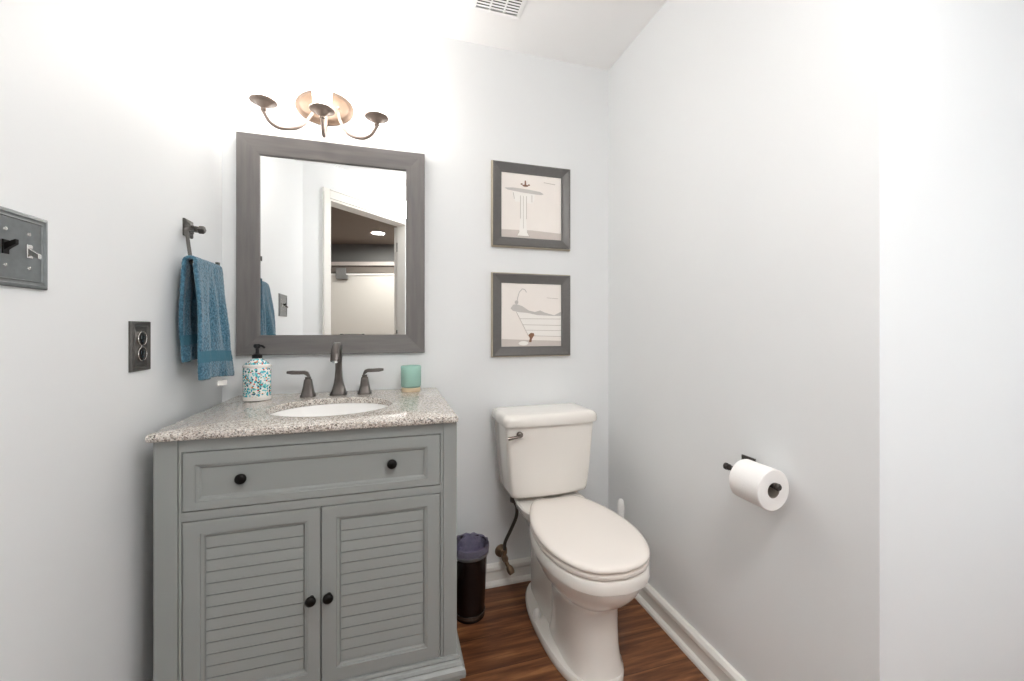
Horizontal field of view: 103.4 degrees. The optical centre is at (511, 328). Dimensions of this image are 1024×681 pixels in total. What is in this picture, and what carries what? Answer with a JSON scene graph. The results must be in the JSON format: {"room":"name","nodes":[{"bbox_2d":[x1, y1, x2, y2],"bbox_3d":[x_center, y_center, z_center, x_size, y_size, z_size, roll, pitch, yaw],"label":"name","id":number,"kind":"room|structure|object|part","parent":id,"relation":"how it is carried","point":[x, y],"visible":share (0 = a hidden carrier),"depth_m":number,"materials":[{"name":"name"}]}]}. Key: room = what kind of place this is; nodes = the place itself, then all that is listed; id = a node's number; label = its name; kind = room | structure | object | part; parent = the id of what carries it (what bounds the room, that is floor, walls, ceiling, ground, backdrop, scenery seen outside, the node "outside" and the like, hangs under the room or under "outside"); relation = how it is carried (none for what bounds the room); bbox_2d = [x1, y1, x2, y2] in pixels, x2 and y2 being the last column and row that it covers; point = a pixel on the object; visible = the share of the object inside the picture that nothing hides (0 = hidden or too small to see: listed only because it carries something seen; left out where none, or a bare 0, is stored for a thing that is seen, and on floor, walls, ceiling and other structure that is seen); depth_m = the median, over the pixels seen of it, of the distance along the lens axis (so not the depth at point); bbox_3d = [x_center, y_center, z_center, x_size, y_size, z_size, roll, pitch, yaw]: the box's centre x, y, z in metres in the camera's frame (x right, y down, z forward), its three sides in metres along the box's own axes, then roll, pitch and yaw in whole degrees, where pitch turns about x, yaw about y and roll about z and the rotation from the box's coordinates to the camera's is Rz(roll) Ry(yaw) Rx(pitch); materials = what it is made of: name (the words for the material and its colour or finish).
{"room":"bathroom","nodes":[
{"label":"bathroom","id":0,"kind":"room"},
{"bbox_2d":[0,0,221,680],"bbox_3d":[-0.939,-0.060,0.812,0.100,2.440,1.481,0,0,-17],"label":"wall","id":1,"kind":"structure","parent":0,"point":[111,110],"depth_m":0.88,"materials":[{"name":"paint"}]},
{"bbox_2d":[0,206,47,289],"bbox_3d":[-0.835,-0.136,0.671,0.020,0.130,0.174,0,0,-17],"label":"switch plate","id":2,"kind":"object","parent":1,"relation":"attached to","point":[23,237],"visible":1,"depth_m":0.70,"materials":[{"name":"grey metal"}]},
{"bbox_2d":[128,321,150,372],"bbox_3d":[-0.948,0.045,1.032,0.009,0.126,0.085,0,0,-17],"label":"outlet cover","id":3,"kind":"object","parent":1,"relation":"attached to","point":[139,332],"visible":1,"depth_m":1.02,"materials":[{"name":"grey metal"}]},
{"bbox_2d":[139,332,145,359],"bbox_3d":[-0.947,0.045,1.033,0.004,0.073,0.034,0,0,-17],"label":"receptacle","id":4,"kind":"object","parent":3,"relation":"attached to","point":[142,335],"depth_m":1.03,"materials":[{"name":"black plastic"}]},
{"bbox_2d":[183,218,219,265],"bbox_3d":[-1.002,-0.264,1.292,0.054,0.157,0.188,0,0,-17],"label":"towel ring","id":5,"kind":"object","parent":1,"relation":"attached to","point":[189,228],"visible":0.82,"depth_m":1.25,"materials":[{"name":"grey metal"}]},
{"bbox_3d":[-1.017,-0.315,1.274,0.014,0.054,0.054,0,0,-17],"label":"wall plate","id":6,"kind":"part","parent":5,"relation":"part of","materials":[{"name":"grey metal"}]},
{"bbox_3d":[-0.995,-0.313,1.281,0.038,0.025,0.025,0,0,-17],"label":"post","id":7,"kind":"part","parent":5,"relation":"part of","materials":[{"name":"grey metal"}]},
{"bbox_2d":[179,255,233,385],"bbox_3d":[-0.976,-0.015,1.302,0.086,0.406,0.291,0,0,-17],"label":"hand towel","id":8,"kind":"object","parent":5,"relation":"hanging from","point":[204,331],"visible":1,"depth_m":1.24,"materials":[{"name":"blue fabric"}]},
{"bbox_2d":[222,0,607,563],"bbox_3d":[-0.327,-0.060,1.818,1.848,2.440,0.100,0,0,-17],"label":"wall","id":9,"kind":"structure","parent":0,"point":[464,106],"depth_m":1.80,"materials":[{"name":"paint"}]},
{"bbox_2d":[249,60,388,139],"bbox_3d":[-0.726,-0.847,1.559,0.479,0.231,0.168,0,0,-17],"label":"vanity light","id":10,"kind":"object","parent":9,"relation":"attached to","point":[319,105],"visible":1,"depth_m":1.53,"materials":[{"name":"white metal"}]},
{"bbox_3d":[-0.901,-0.889,1.465,0.080,0.120,0.080,0,0,-17],"label":"lamp shade","id":11,"kind":"part","parent":10,"relation":"part of","materials":[{"name":"white glass"}]},
{"bbox_3d":[-0.833,-0.802,1.526,0.043,0.142,0.196,0,0,39],"label":"arm","id":12,"kind":"part","parent":10,"relation":"part of","materials":[{"name":"brown metal"}]},
{"bbox_3d":[-0.715,-0.889,1.520,0.080,0.120,0.080,0,0,-17],"label":"lamp shade","id":13,"kind":"part","parent":10,"relation":"part of","materials":[{"name":"white glass"}]},
{"bbox_3d":[-0.729,-0.802,1.571,0.012,0.129,0.117,0,0,-17],"label":"arm","id":14,"kind":"part","parent":10,"relation":"part of","materials":[{"name":"brown metal"}]},
{"bbox_3d":[-0.619,-0.802,1.590,0.196,0.142,0.043,0,0,18],"label":"arm","id":15,"kind":"part","parent":10,"relation":"part of","materials":[{"name":"brown metal"}]},
{"bbox_3d":[-0.528,-0.889,1.576,0.080,0.120,0.080,0,0,-17],"label":"lamp shade","id":16,"kind":"part","parent":10,"relation":"part of","materials":[{"name":"white glass"}]},
{"bbox_2d":[236,131,424,355],"bbox_3d":[-0.712,-0.322,1.639,0.700,0.850,0.023,0,0,-17],"label":"framed mirror","id":17,"kind":"object","parent":9,"relation":"attached to","point":[330,237],"visible":0.96,"depth_m":1.63,"materials":[{"name":"grey wood"}]},
{"bbox_2d":[260,155,405,334],"bbox_3d":[-0.712,-0.321,1.644,0.554,0.703,0.007,0,0,-17],"label":"mirror glass","id":18,"kind":"object","parent":17,"relation":"attached to","point":[333,230],"depth_m":1.63,"materials":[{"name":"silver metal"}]},
{"bbox_2d":[495,496,518,574],"bbox_3d":[-0.023,0.888,1.799,0.062,0.372,0.128,0,0,-33],"label":"water supply valve","id":19,"kind":"object","parent":9,"relation":"attached to","point":[501,550],"visible":0.92,"depth_m":1.77,"materials":[{"name":"gold metal"}]},
{"bbox_3d":[-0.007,1.054,1.763,0.034,0.041,0.038,0,0,-17],"label":"handle","id":20,"kind":"part","parent":19,"relation":"part of","materials":[{"name":"gold metal"}]},
{"bbox_2d":[485,557,530,588],"bbox_3d":[-0.308,1.113,1.757,1.648,0.094,0.028,0,0,-17],"label":"baseboard","id":21,"kind":"structure","parent":9,"relation":"attached to","point":[497,575],"depth_m":1.84,"materials":[{"name":"paint"}]},
{"bbox_2d":[491,160,569,250],"bbox_3d":[0.093,-0.566,1.877,0.388,0.390,0.024,0,0,-17],"label":"framed picture","id":22,"kind":"object","parent":9,"relation":"attached to","point":[530,204],"visible":1,"depth_m":1.88,"materials":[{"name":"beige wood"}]},
{"bbox_2d":[501,172,560,239],"bbox_3d":[0.091,-0.566,1.883,0.300,0.302,0.009,0,0,-17],"label":"print","id":23,"kind":"object","parent":22,"relation":"attached to","point":[530,201],"depth_m":1.88,"materials":[{"name":"beige paper"}]},
{"bbox_2d":[491,272,569,356],"bbox_3d":[0.093,-0.062,1.877,0.388,0.385,0.024,0,0,-17],"label":"framed picture","id":24,"kind":"object","parent":9,"relation":"attached to","point":[530,313],"visible":1,"depth_m":1.88,"materials":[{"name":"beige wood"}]},
{"bbox_2d":[501,283,560,346],"bbox_3d":[0.091,-0.062,1.883,0.300,0.297,0.009,0,0,-17],"label":"print","id":25,"kind":"object","parent":24,"relation":"attached to","point":[530,312],"depth_m":1.88},
{"bbox_2d":[265,0,666,69],"bbox_3d":[0.571,-1.330,0.677,2.719,0.100,2.600,0,0,-17],"label":"ceiling","id":26,"kind":"structure","parent":0,"point":[590,33],"depth_m":1.69,"materials":[{"name":"paint"}]},
{"bbox_2d":[471,0,526,18],"bbox_3d":[-0.046,-1.275,1.568,0.205,0.009,0.150,0,0,-17],"label":"ceiling vent","id":27,"kind":"object","parent":26,"relation":"in","point":[509,8],"visible":1,"depth_m":1.60,"materials":[{"name":"metal"}]},
{"bbox_2d":[457,581,708,680],"bbox_3d":[0.003,1.210,-0.535,6.300,0.100,6.600,0,0,-17],"label":"floor","id":28,"kind":"structure","parent":0,"point":[504,645],"depth_m":1.47,"materials":[{"name":"brown wood"}]},
{"bbox_2d":[153,422,465,680],"bbox_3d":[-0.602,0.719,1.362,0.798,0.882,0.595,0,0,-17],"label":"vanity cabinet","id":29,"kind":"object","parent":28,"relation":"on","point":[323,555],"visible":0.95,"depth_m":1.09,"materials":[{"name":"grey paint"}]},
{"bbox_3d":[-0.701,0.388,1.045,0.028,0.028,0.029,0,0,-17],"label":"knob","id":30,"kind":"part","parent":29,"relation":"part of","materials":[{"name":"black metal"}]},
{"bbox_3d":[-0.677,0.730,1.065,0.316,0.482,0.018,0,0,-17],"label":"door","id":31,"kind":"part","parent":29,"relation":"part of","materials":[{"name":"grey paint"}]},
{"bbox_2d":[145,387,457,442],"bbox_3d":[-0.606,0.267,1.368,0.757,0.020,0.600,0,0,-17],"label":"countertop","id":32,"kind":"structure","parent":29,"relation":"on","point":[234,417],"depth_m":1.17,"materials":[{"name":"grey stone"}]},
{"bbox_2d":[242,344,271,401],"bbox_3d":[-0.915,0.156,1.450,0.092,0.202,0.074,0,0,-17],"label":"soap dispenser","id":33,"kind":"object","parent":32,"relation":"on","point":[257,371],"visible":1,"depth_m":1.42,"materials":[{"name":"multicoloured ceramic"}]},
{"bbox_2d":[242,367,271,401],"bbox_3d":[-0.915,0.198,1.450,0.092,0.118,0.074,0,0,-17],"label":"bottle","id":34,"kind":"object","parent":33,"relation":"attached to","point":[256,380],"depth_m":1.42,"materials":[{"name":"multicoloured ceramic"}]},
{"bbox_2d":[270,403,387,416],"bbox_3d":[-0.598,0.350,1.343,0.407,0.142,0.347,0,0,-17],"label":"undermount sink","id":35,"kind":"object","parent":32,"relation":"in","point":[337,408],"visible":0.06,"depth_m":1.48,"materials":[{"name":"white ceramic"}]},
{"bbox_2d":[286,342,383,397],"bbox_3d":[-0.668,0.154,1.530,0.345,0.205,0.148,0,0,-17],"label":"widespread faucet","id":36,"kind":"object","parent":32,"relation":"on","point":[338,389],"visible":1,"depth_m":1.55,"materials":[{"name":"grey metal"}]},
{"bbox_3d":[-0.805,0.177,1.522,0.078,0.038,0.024,0,0,-17],"label":"lever","id":37,"kind":"part","parent":36,"relation":"part of","materials":[{"name":"grey metal"}]},
{"bbox_3d":[-0.773,0.220,1.531,0.052,0.074,0.052,0,0,-17],"label":"handle","id":38,"kind":"part","parent":36,"relation":"part of","materials":[{"name":"grey metal"}]},
{"bbox_3d":[-0.662,0.154,1.532,0.060,0.205,0.148,0,0,-17],"label":"spout","id":39,"kind":"part","parent":36,"relation":"part of","materials":[{"name":"grey metal"}]},
{"bbox_3d":[-0.584,0.220,1.601,0.052,0.074,0.052,0,0,-17],"label":"handle","id":40,"kind":"part","parent":36,"relation":"part of","materials":[{"name":"grey metal"}]},
{"bbox_3d":[-0.552,0.177,1.610,0.078,0.038,0.024,0,0,-17],"label":"lever","id":41,"kind":"part","parent":36,"relation":"part of","materials":[{"name":"grey metal"}]},
{"bbox_2d":[401,365,420,391],"bbox_3d":[-0.415,0.205,1.661,0.081,0.104,0.081,0,0,-17],"label":"candle jar","id":42,"kind":"object","parent":32,"relation":"on","point":[410,374],"visible":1,"depth_m":1.63,"materials":[{"name":"green glass"}]},
{"bbox_3d":[-0.540,0.730,1.085,0.028,0.028,0.029,0,0,-17],"label":"knob","id":43,"kind":"part","parent":29,"relation":"part of","materials":[{"name":"black metal"}]},
{"bbox_3d":[-0.522,0.387,1.111,0.639,0.147,0.018,0,0,-17],"label":"drawer","id":44,"kind":"part","parent":29,"relation":"part of","materials":[{"name":"grey paint"}]},
{"bbox_3d":[-0.527,0.636,1.130,0.644,0.717,0.006,0,0,-17],"label":"shadow panel","id":45,"kind":"part","parent":29,"relation":"part of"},
{"bbox_3d":[-0.499,0.730,1.097,0.028,0.028,0.029,0,0,-17],"label":"knob","id":46,"kind":"part","parent":29,"relation":"part of","materials":[{"name":"black metal"}]},
{"bbox_3d":[-0.369,0.730,1.157,0.320,0.482,0.018,0,0,-17],"label":"door","id":47,"kind":"part","parent":29,"relation":"part of","materials":[{"name":"grey paint"}]},
{"bbox_3d":[-0.342,0.385,1.152,0.028,0.028,0.029,0,0,-17],"label":"knob","id":48,"kind":"part","parent":29,"relation":"part of","materials":[{"name":"black metal"}]},
{"bbox_3d":[-0.602,1.002,1.363,0.798,0.059,0.592,0,0,-17],"label":"moulding","id":49,"kind":"part","parent":29,"relation":"part of","materials":[{"name":"grey paint"}]},
{"bbox_2d":[457,532,488,623],"bbox_3d":[-0.172,0.998,1.640,0.155,0.325,0.156,0,0,-17],"label":"waste bin","id":50,"kind":"object","parent":28,"relation":"on","point":[472,548],"visible":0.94,"depth_m":1.58,"materials":[{"name":"brown metal"}]},
{"bbox_2d":[491,403,649,680],"bbox_3d":[0.214,0.755,1.533,0.424,0.810,0.718,0,0,-17],"label":"toilet","id":51,"kind":"object","parent":28,"relation":"on","point":[588,562],"visible":1,"depth_m":1.45,"materials":[{"name":"white ceramic"}]},
{"bbox_3d":[0.014,0.431,1.617,0.070,0.027,0.038,0,0,-17],"label":"flush lever","id":52,"kind":"part","parent":51,"relation":"part of","materials":[{"name":"silver metal"}]},
{"bbox_3d":[0.140,0.550,1.770,0.398,0.304,0.209,0,0,-17],"label":"tank","id":53,"kind":"part","parent":51,"relation":"part of","materials":[{"name":"white ceramic"}]},
{"bbox_3d":[0.141,0.375,1.765,0.424,0.050,0.232,0,0,-17],"label":"tank lid","id":54,"kind":"part","parent":51,"relation":"part of","materials":[{"name":"white ceramic"}]},
{"bbox_3d":[0.257,0.715,1.449,0.360,0.024,0.532,0,0,-17],"label":"seat lid","id":55,"kind":"part","parent":51,"relation":"part of","materials":[{"name":"white plastic"}]},
{"bbox_2d":[617,498,624,517],"bbox_3d":[0.474,0.950,1.759,0.088,0.420,0.088,0,0,-17],"label":"toilet brush","id":56,"kind":"object","parent":28,"relation":"on","point":[620,506],"visible":0.15,"depth_m":1.75,"materials":[{"name":"white plastic"}]},
{"bbox_2d":[608,0,1023,680],"bbox_3d":[1.157,-0.060,1.600,1.071,2.440,1.164,0,0,-17],"label":"wall","id":57,"kind":"structure","parent":0,"point":[816,207],"depth_m":1.03,"materials":[{"name":"paint"}]},
{"bbox_2d":[635,583,745,680],"bbox_3d":[0.630,1.113,1.443,0.028,0.094,1.164,0,0,-17],"label":"baseboard","id":58,"kind":"structure","parent":57,"relation":"attached to","point":[713,666],"depth_m":1.45,"materials":[{"name":"paint"}]},
{"bbox_2d":[723,454,781,490],"bbox_3d":[0.692,0.408,1.136,0.084,0.046,0.185,0,0,-17],"label":"toilet paper holder","id":59,"kind":"object","parent":57,"relation":"attached to","point":[775,486],"visible":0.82,"depth_m":1.19,"materials":[{"name":"brown metal"}]},
{"bbox_3d":[0.671,0.410,1.195,0.077,0.020,0.045,0,0,-17],"label":"post","id":60,"kind":"part","parent":59,"relation":"part of","materials":[{"name":"brown metal"}]},
{"bbox_3d":[0.707,0.408,1.212,0.012,0.046,0.046,0,0,-17],"label":"wall plate","id":61,"kind":"part","parent":59,"relation":"part of","materials":[{"name":"brown metal"}]},
{"bbox_2d":[729,459,788,510],"bbox_3d":[0.670,0.423,1.099,0.108,0.108,0.094,0,0,-17],"label":"toilet paper roll","id":62,"kind":"object","parent":59,"relation":"hanging from","point":[749,480],"visible":0.97,"depth_m":1.06,"materials":[{"name":"paper"}]}
]}

